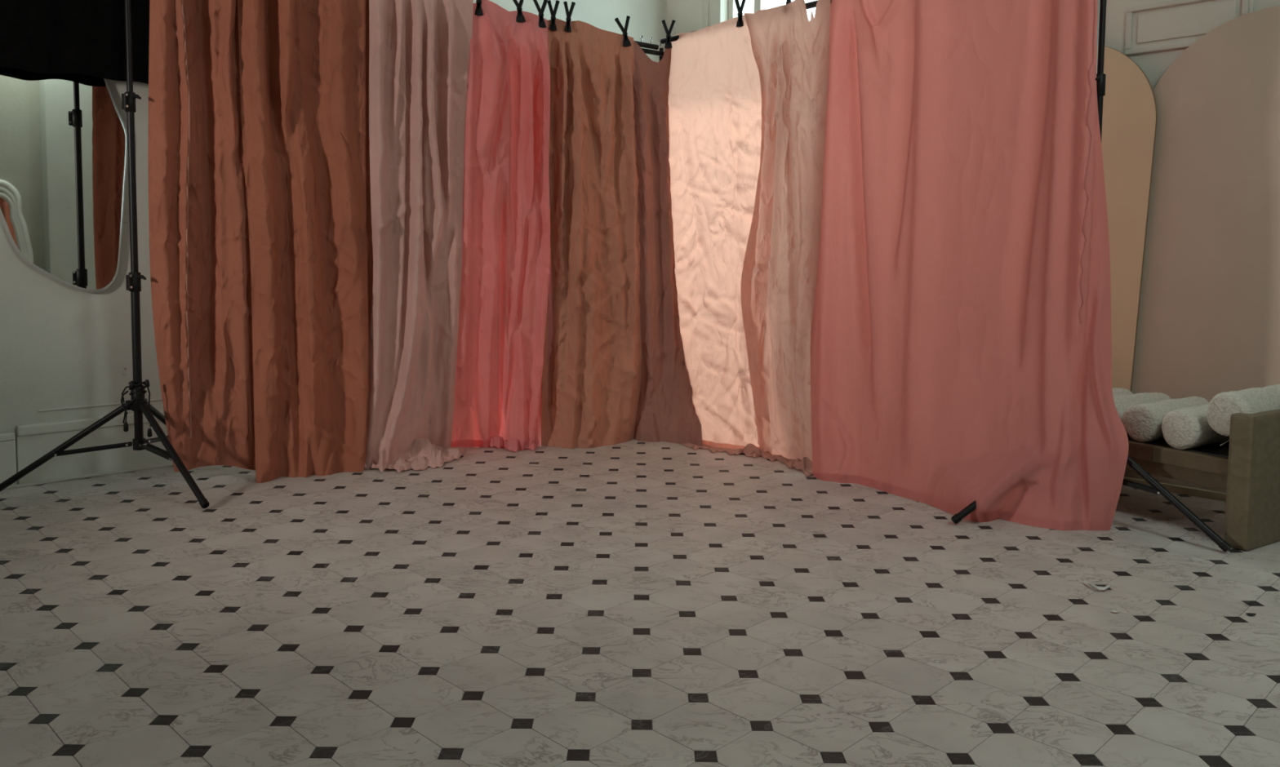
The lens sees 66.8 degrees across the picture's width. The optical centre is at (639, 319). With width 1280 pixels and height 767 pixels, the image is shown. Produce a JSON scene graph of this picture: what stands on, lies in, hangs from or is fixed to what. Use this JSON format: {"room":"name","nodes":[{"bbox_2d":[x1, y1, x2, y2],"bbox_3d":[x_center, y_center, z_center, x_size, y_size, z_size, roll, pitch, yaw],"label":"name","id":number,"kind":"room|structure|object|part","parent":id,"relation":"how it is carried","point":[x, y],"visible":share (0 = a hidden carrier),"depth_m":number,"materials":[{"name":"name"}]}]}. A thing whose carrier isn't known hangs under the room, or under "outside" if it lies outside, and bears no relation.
{"room":"studio","nodes":[
{"label":"studio","id":0,"kind":"room"},
{"bbox_2d":[0,0,666,484],"bbox_3d":[-2.593,-1.134,4.904,8.049,3.900,0.160,-3,6,-45],"label":"wall","id":1,"kind":"structure","parent":0,"point":[62,346],"depth_m":4.78,"materials":[{"name":"paint"}]},
{"bbox_2d":[0,66,127,293],"bbox_3d":[-2.845,-0.805,4.541,0.828,1.369,0.020,-3,6,-45],"label":"mirror","id":2,"kind":"object","parent":1,"relation":"attached to","point":[64,136],"visible":0.85,"depth_m":4.63,"materials":[{"name":"white paint"}]},
{"bbox_2d":[0,0,149,84],"bbox_3d":[-3.097,-1.688,4.116,3.750,1.165,0.182,-3,6,-45],"label":"cloth","id":3,"kind":"object","parent":1,"relation":"hanging from","point":[52,37],"visible":0.34,"depth_m":4.52,"materials":[{"name":"black fabric"}]},
{"bbox_2d":[0,399,173,489],"bbox_3d":[-2.540,0.591,4.954,7.729,0.352,0.042,-3,6,-45],"label":"baseboard","id":4,"kind":"structure","parent":1,"relation":"attached to","point":[33,442],"depth_m":4.73,"materials":[{"name":"white paint"}]},
{"bbox_3d":[-4.107,0.616,3.392,3.305,0.037,0.034,-3,6,-45],"label":"cap moulding","id":5,"kind":"part","parent":4,"relation":"part of","materials":[{"name":"white paint"}]},
{"bbox_3d":[-1.371,0.432,6.120,4.415,0.050,0.032,-3,6,-45],"label":"cap moulding","id":6,"kind":"part","parent":4,"relation":"part of","materials":[{"name":"white paint"}]},
{"bbox_2d":[0,439,1279,766],"bbox_3d":[-0.192,0.984,2.622,8.200,0.064,8.200,-3,6,-45],"label":"floor","id":7,"kind":"structure","parent":0,"point":[632,603],"depth_m":2.96,"materials":[{"name":"tile"}]},
{"bbox_2d":[0,0,209,508],"bbox_3d":[-2.383,-0.464,4.593,1.054,2.499,0.982,1,4,0],"label":"stand","id":8,"kind":"object","parent":7,"relation":"on","point":[140,406],"visible":0.93,"depth_m":4.46,"materials":[{"name":"black metal"}]},
{"bbox_2d":[120,379,152,437],"bbox_3d":[-2.339,0.410,4.537,0.146,0.269,0.084,1,4,0],"label":"power cord","id":9,"kind":"object","parent":8,"relation":"attached to","point":[146,383],"visible":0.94,"depth_m":4.50,"materials":[{"name":"black plastic"}]},
{"bbox_3d":[-2.297,-1.017,4.428,0.044,0.023,0.018,2,4,19],"label":"lever","id":10,"kind":"part","parent":8,"relation":"part of","materials":[{"name":"black plastic"}]},
{"bbox_3d":[-2.302,-0.195,4.484,0.044,0.023,0.018,2,4,19],"label":"lever","id":11,"kind":"part","parent":8,"relation":"part of","materials":[{"name":"black plastic"}]},
{"bbox_2d":[635,35,664,56],"bbox_3d":[-1.106,-1.639,5.130,2.876,0.175,0.039,-2,5,-30],"label":"crossbar","id":12,"kind":"object","parent":8,"relation":"attached to","point":[642,44],"visible":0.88,"depth_m":5.79,"materials":[{"name":"black metal"}]},
{"bbox_2d":[147,0,255,471],"bbox_3d":[-2.086,-0.479,4.646,0.476,2.501,0.187,-1,4,-26],"label":"drape","id":13,"kind":"object","parent":12,"relation":"hanging from","point":[199,242],"visible":0.95,"depth_m":4.64,"materials":[{"name":"fabric"}]},
{"bbox_2d":[237,0,373,483],"bbox_3d":[-1.631,-0.502,4.838,0.670,2.564,0.224,-2,5,-30],"label":"drape","id":14,"kind":"object","parent":12,"relation":"hanging from","point":[304,64],"visible":0.98,"depth_m":4.82,"materials":[{"name":"fabric"}]},
{"bbox_2d":[364,0,473,472],"bbox_3d":[-1.236,-0.517,5.235,0.665,2.548,0.728,4,5,40],"label":"drape","id":15,"kind":"object","parent":12,"relation":"hanging from","point":[420,50],"visible":0.98,"depth_m":5.07,"materials":[{"name":"fabric"}]},
{"bbox_2d":[475,0,483,16],"bbox_3d":[-0.863,-1.719,5.204,0.080,0.175,0.030,1,4,0],"label":"clamp","id":16,"kind":"object","parent":12,"relation":"attached to","point":[478,11],"visible":1,"depth_m":5.19,"materials":[{"name":"black plastic"}]},
{"bbox_2d":[512,0,525,22],"bbox_3d":[-0.672,-1.718,5.319,0.097,0.175,0.030,1,4,0],"label":"clamp","id":17,"kind":"object","parent":12,"relation":"attached to","point":[520,18],"visible":1,"depth_m":5.31,"materials":[{"name":"black plastic"}]},
{"bbox_2d":[451,0,552,452],"bbox_3d":[-0.787,-0.499,5.484,0.598,2.485,0.548,1,4,0],"label":"drape","id":18,"kind":"object","parent":17,"relation":"hanging from","point":[506,276],"visible":0.98,"depth_m":5.40,"materials":[{"name":"fabric"}]},
{"bbox_3d":[-0.685,-1.750,5.317,0.058,0.081,0.020,1,4,0],"label":"handle","id":19,"kind":"part","parent":17,"relation":"part of","materials":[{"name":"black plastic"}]},
{"bbox_3d":[-0.647,-1.754,5.317,0.042,0.086,0.020,1,4,0],"label":"handle","id":20,"kind":"part","parent":17,"relation":"part of","materials":[{"name":"black plastic"}]},
{"bbox_2d":[533,0,547,27],"bbox_3d":[-0.553,-1.707,5.385,0.092,0.174,0.030,1,4,0],"label":"clamp","id":21,"kind":"object","parent":12,"relation":"attached to","point":[541,22],"visible":1,"depth_m":5.37,"materials":[{"name":"black plastic"}]},
{"bbox_3d":[-0.568,-1.741,5.383,0.051,0.084,0.020,1,4,0],"label":"handle","id":22,"kind":"part","parent":21,"relation":"part of","materials":[{"name":"black plastic"}]},
{"bbox_3d":[-0.533,-1.742,5.382,0.044,0.085,0.020,1,4,0],"label":"handle","id":23,"kind":"part","parent":21,"relation":"part of","materials":[{"name":"black plastic"}]},
{"bbox_2d":[546,0,559,31],"bbox_3d":[-0.484,-1.701,5.422,0.070,0.167,0.028,1,4,0],"label":"clamp","id":24,"kind":"object","parent":12,"relation":"attached to","point":[553,26],"visible":1,"depth_m":5.41,"materials":[{"name":"black plastic"}]},
{"bbox_3d":[-0.497,-1.735,5.420,0.038,0.082,0.019,1,4,0],"label":"handle","id":25,"kind":"part","parent":24,"relation":"part of","materials":[{"name":"black plastic"}]},
{"bbox_3d":[-0.472,-1.735,5.420,0.038,0.082,0.019,1,4,0],"label":"handle","id":26,"kind":"part","parent":24,"relation":"part of","materials":[{"name":"black plastic"}]},
{"bbox_2d":[563,0,575,31],"bbox_3d":[-0.398,-1.709,5.469,0.067,0.168,0.028,1,4,0],"label":"clamp","id":27,"kind":"object","parent":12,"relation":"attached to","point":[567,28],"visible":1,"depth_m":5.46,"materials":[{"name":"black plastic"}]},
{"bbox_3d":[-0.411,-1.743,5.466,0.034,0.082,0.019,1,4,0],"label":"handle","id":28,"kind":"part","parent":27,"relation":"part of","materials":[{"name":"black plastic"}]},
{"bbox_3d":[-0.388,-1.742,5.466,0.040,0.081,0.019,1,4,0],"label":"handle","id":29,"kind":"part","parent":27,"relation":"part of","materials":[{"name":"black plastic"}]},
{"bbox_2d":[541,17,641,448],"bbox_3d":[-0.256,-0.483,5.624,0.657,2.444,0.216,-1,4,-23],"label":"drape","id":30,"kind":"object","parent":12,"relation":"hanging from","point":[590,392],"visible":0.96,"depth_m":5.62,"materials":[{"name":"fabric"}]},
{"bbox_2d":[614,15,631,47],"bbox_3d":[-0.099,-1.681,5.651,0.098,0.176,0.030,1,4,0],"label":"clamp","id":31,"kind":"object","parent":12,"relation":"attached to","point":[626,42],"visible":1,"depth_m":5.64,"materials":[{"name":"black plastic"}]},
{"bbox_3d":[-0.113,-1.710,5.649,0.060,0.080,0.020,1,4,0],"label":"handle","id":32,"kind":"part","parent":31,"relation":"part of","materials":[{"name":"black plastic"}]},
{"bbox_3d":[-0.077,-1.716,5.649,0.035,0.087,0.020,1,4,0],"label":"handle","id":33,"kind":"part","parent":31,"relation":"part of","materials":[{"name":"black plastic"}]},
{"bbox_2d":[659,47,663,60],"bbox_3d":[0.119,-0.493,6.268,0.896,2.374,0.532,-2,5,-29],"label":"stand","id":34,"kind":"object","parent":7,"relation":"on","point":[661,49],"visible":0.02,"depth_m":5.92,"materials":[{"name":"black metal"}]},
{"bbox_2d":[951,0,1231,552],"bbox_3d":[1.801,-0.391,4.125,0.960,2.499,1.012,1,4,0],"label":"stand","id":35,"kind":"object","parent":7,"relation":"on","point":[1100,78],"visible":0.29,"depth_m":3.99,"materials":[{"name":"black metal"}]},
{"bbox_2d":[660,0,831,44],"bbox_3d":[1.042,-1.633,4.899,2.554,0.112,0.039,4,6,44],"label":"crossbar","id":36,"kind":"object","parent":35,"relation":"attached to","point":[812,4],"visible":0.21,"depth_m":5.60,"materials":[{"name":"black metal"}]},
{"bbox_2d":[632,40,702,448],"bbox_3d":[0.149,-0.470,5.758,0.454,2.409,0.460,1,4,0],"label":"drape","id":37,"kind":"object","parent":36,"relation":"hanging from","point":[666,412],"visible":0.76,"depth_m":5.83,"materials":[{"name":"fabric"}]},
{"bbox_2d":[662,19,675,48],"bbox_3d":[0.167,-1.677,5.697,0.082,0.165,0.028,1,4,0],"label":"clamp","id":38,"kind":"object","parent":36,"relation":"attached to","point":[668,44],"visible":1,"depth_m":5.69,"materials":[{"name":"black plastic"}]},
{"bbox_3d":[0.152,-1.711,5.694,0.043,0.081,0.019,1,4,0],"label":"handle","id":39,"kind":"part","parent":38,"relation":"part of","materials":[{"name":"black plastic"}]},
{"bbox_3d":[0.183,-1.710,5.694,0.043,0.081,0.019,1,4,0],"label":"handle","id":40,"kind":"part","parent":38,"relation":"part of","materials":[{"name":"black plastic"}]},
{"bbox_2d":[667,14,761,449],"bbox_3d":[0.405,-0.474,5.627,0.232,2.438,0.968,-2,5,-36],"label":"drape","id":41,"kind":"object","parent":36,"relation":"hanging from","point":[714,103],"visible":0.97,"depth_m":5.52,"materials":[{"name":"fabric"}]},
{"bbox_2d":[734,0,746,26],"bbox_3d":[0.549,-1.689,5.317,0.070,0.167,0.028,1,4,0],"label":"clamp","id":42,"kind":"object","parent":36,"relation":"attached to","point":[740,23],"visible":1,"depth_m":5.31,"materials":[{"name":"black plastic"}]},
{"bbox_3d":[0.537,-1.723,5.315,0.038,0.082,0.019,1,4,0],"label":"handle","id":43,"kind":"part","parent":42,"relation":"part of","materials":[{"name":"black plastic"}]},
{"bbox_3d":[0.562,-1.723,5.315,0.038,0.082,0.019,1,4,0],"label":"handle","id":44,"kind":"part","parent":42,"relation":"part of","materials":[{"name":"black plastic"}]},
{"bbox_2d":[810,0,1128,530],"bbox_3d":[1.358,-0.427,4.419,0.419,2.530,1.616,-2,5,-36],"label":"drape","id":45,"kind":"object","parent":36,"relation":"hanging from","point":[961,336],"visible":0.98,"depth_m":4.37,"materials":[{"name":"fabric"}]},
{"bbox_2d":[1082,578,1111,591],"bbox_3d":[1.556,0.910,3.325,0.100,0.012,0.066,4,5,43],"label":"paper scrap","id":46,"kind":"object","parent":7,"relation":"on","point":[1092,586],"visible":1,"depth_m":3.30,"materials":[{"name":"white paper"}]},
{"bbox_2d":[1096,44,1157,391],"bbox_3d":[2.225,-0.353,5.213,0.350,2.268,0.900,-3,6,-45],"label":"board","id":47,"kind":"object","parent":7,"relation":"on","point":[1130,113],"visible":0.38,"depth_m":4.96,"materials":[{"name":"beige"}]},
{"bbox_2d":[1123,476,1226,502],"bbox_3d":[2.692,0.827,4.576,0.024,0.036,1.697,-3,6,-45],"label":"batten","id":48,"kind":"object","parent":7,"relation":"on","point":[1181,490],"visible":0.2,"depth_m":4.63,"materials":[{"name":"beige paint"}]},
{"bbox_2d":[1124,5,1279,493],"bbox_3d":[2.924,-0.333,4.589,0.359,2.328,1.144,-3,6,-45],"label":"board","id":49,"kind":"object","parent":7,"relation":"on","point":[1209,319],"visible":0.82,"depth_m":4.72,"materials":[{"name":"beige"}]},
{"bbox_2d":[1125,408,1279,551],"bbox_3d":[2.254,0.588,4.390,0.570,0.530,1.220,-2,5,-33],"label":"bench","id":50,"kind":"object","parent":7,"relation":"on","point":[1247,466],"visible":0.44,"depth_m":3.80,"materials":[{"name":"brown wood"}]},
{"bbox_2d":[1111,387,1133,395],"bbox_3d":[2.164,0.417,4.632,0.517,0.167,0.164,-2,5,-33],"label":"bolster","id":51,"kind":"object","parent":50,"relation":"on","point":[1116,391],"visible":0.05,"depth_m":4.68,"materials":[{"name":"fabric"}]},
{"bbox_2d":[1113,392,1170,422],"bbox_3d":[2.258,0.426,4.467,0.517,0.170,0.168,-2,5,-34],"label":"bolster","id":52,"kind":"object","parent":50,"relation":"on","point":[1122,402],"visible":0.29,"depth_m":4.41,"materials":[{"name":"fabric"}]},
{"bbox_3d":[1.977,0.543,4.396,0.044,0.064,0.723,-2,5,-33],"label":"seat rail","id":53,"kind":"part","parent":50,"relation":"part of","materials":[{"name":"brown wood"}]},
{"bbox_2d":[1122,396,1208,443],"bbox_3d":[2.345,0.441,4.295,0.517,0.171,0.170,-2,5,-33],"label":"bolster","id":54,"kind":"object","parent":50,"relation":"on","point":[1142,423],"visible":0.56,"depth_m":4.17,"materials":[{"name":"fabric"}]},
{"bbox_3d":[2.258,0.576,3.960,0.044,0.064,0.313,-2,5,-33],"label":"seat rail","id":55,"kind":"part","parent":50,"relation":"part of","materials":[{"name":"brown wood"}]},
{"bbox_2d":[1161,404,1229,449],"bbox_3d":[2.429,0.449,4.137,0.518,0.174,0.171,-2,5,-34],"label":"bolster","id":56,"kind":"object","parent":50,"relation":"on","point":[1186,428],"visible":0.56,"depth_m":4.00,"materials":[{"name":"fabric"}]},
{"bbox_2d":[1206,384,1279,436],"bbox_3d":[2.535,0.367,3.975,0.537,0.183,0.181,-2,5,-33],"label":"bolster","id":57,"kind":"object","parent":50,"relation":"on","point":[1223,405],"visible":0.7,"depth_m":3.85,"materials":[{"name":"fabric"}]},
{"bbox_3d":[2.559,0.624,3.916,0.570,0.530,0.090,-2,5,-33],"label":"panel","id":58,"kind":"part","parent":50,"relation":"part of","materials":[{"name":"brown wood"}]},
{"bbox_2d":[1245,613,1256,616],"bbox_3d":[1.943,0.936,3.082,0.031,0.007,0.022,1,4,0],"label":"dried leaf","id":59,"kind":"object","parent":7,"relation":"on","point":[1247,614],"visible":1,"depth_m":3.08,"materials":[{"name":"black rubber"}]},
{"bbox_2d":[666,0,1279,90],"bbox_3d":[2.618,-1.109,5.271,0.160,3.900,6.689,-3,6,-45],"label":"wall","id":60,"kind":"structure","parent":0,"point":[687,15],"depth_m":5.14,"materials":[{"name":"paint"}]},
{"bbox_2d":[702,0,764,28],"bbox_3d":[1.340,-1.528,6.442,0.181,2.790,2.435,-3,6,-45],"label":"window","id":61,"kind":"structure","parent":60,"relation":"in","point":[712,9],"depth_m":7.13,"materials":[{"name":"white paint"}]},
{"bbox_3d":[0.532,-1.599,7.204,0.033,2.770,0.170,-3,6,-45],"label":"casing","id":62,"kind":"part","parent":61,"relation":"part of","materials":[{"name":"white paint"}]},
{"bbox_3d":[0.676,-1.562,7.199,0.050,2.500,0.045,-3,6,-45],"label":"frame","id":63,"kind":"part","parent":61,"relation":"part of","materials":[{"name":"white paint"}]},
{"bbox_3d":[0.851,-1.548,7.024,0.050,2.500,0.060,-3,6,-45],"label":"frame","id":64,"kind":"part","parent":61,"relation":"part of","materials":[{"name":"white paint"}]},
{"bbox_2d":[1097,0,1099,44],"bbox_3d":[2.435,-0.665,5.348,0.034,2.900,0.106,-3,6,-45],"label":"trim","id":65,"kind":"structure","parent":60,"relation":"attached to","point":[1098,11],"depth_m":5.24,"materials":[{"name":"white paint"}]},
{"bbox_2d":[1124,0,1248,55],"bbox_3d":[2.784,-1.516,4.954,0.026,0.250,0.566,-3,6,-45],"label":"trim","id":66,"kind":"structure","parent":60,"relation":"attached to","point":[1199,20],"depth_m":4.98,"materials":[{"name":"white paint"}]},
{"bbox_3d":[2.594,-1.531,5.143,0.026,0.194,0.028,-3,6,-45],"label":"moulding","id":67,"kind":"part","parent":66,"relation":"part of","materials":[{"name":"white paint"}]},
{"bbox_3d":[2.783,-1.405,4.962,0.026,0.028,0.566,-3,6,-45],"label":"moulding","id":68,"kind":"part","parent":66,"relation":"part of","materials":[{"name":"white paint"}]},
{"bbox_3d":[2.785,-1.627,4.946,0.026,0.028,0.566,-3,6,-45],"label":"moulding","id":69,"kind":"part","parent":66,"relation":"part of","materials":[{"name":"white paint"}]},
{"bbox_3d":[2.787,-1.519,4.957,0.016,0.145,0.456,-3,6,-45],"label":"raised panel","id":70,"kind":"part","parent":66,"relation":"part of","materials":[{"name":"paint"}]},
{"bbox_3d":[2.974,-1.501,4.764,0.026,0.194,0.028,-3,6,-45],"label":"moulding","id":71,"kind":"part","parent":66,"relation":"part of","materials":[{"name":"white paint"}]},
{"bbox_2d":[1248,0,1254,13],"bbox_3d":[2.997,-2.043,4.710,0.024,1.950,0.020,-3,6,-45],"label":"trim","id":72,"kind":"structure","parent":60,"relation":"attached to","point":[1251,2],"depth_m":4.74,"materials":[{"name":"white paint"}]},
{"bbox_3d":[0.780,-1.677,5.088,0.066,0.158,0.027,1,4,0],"label":"clamp","id":73,"kind":"object","parent":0,"visible":0},
{"bbox_2d":[681,0,831,476],"bbox_3d":[0.706,-0.465,5.360,0.430,2.464,1.058,-3,5,-39],"label":"drape","id":74,"kind":"object","parent":73,"relation":"hanging from","point":[791,51],"visible":0.88,"depth_m":5.14,"materials":[{"name":"fabric"}]}
]}

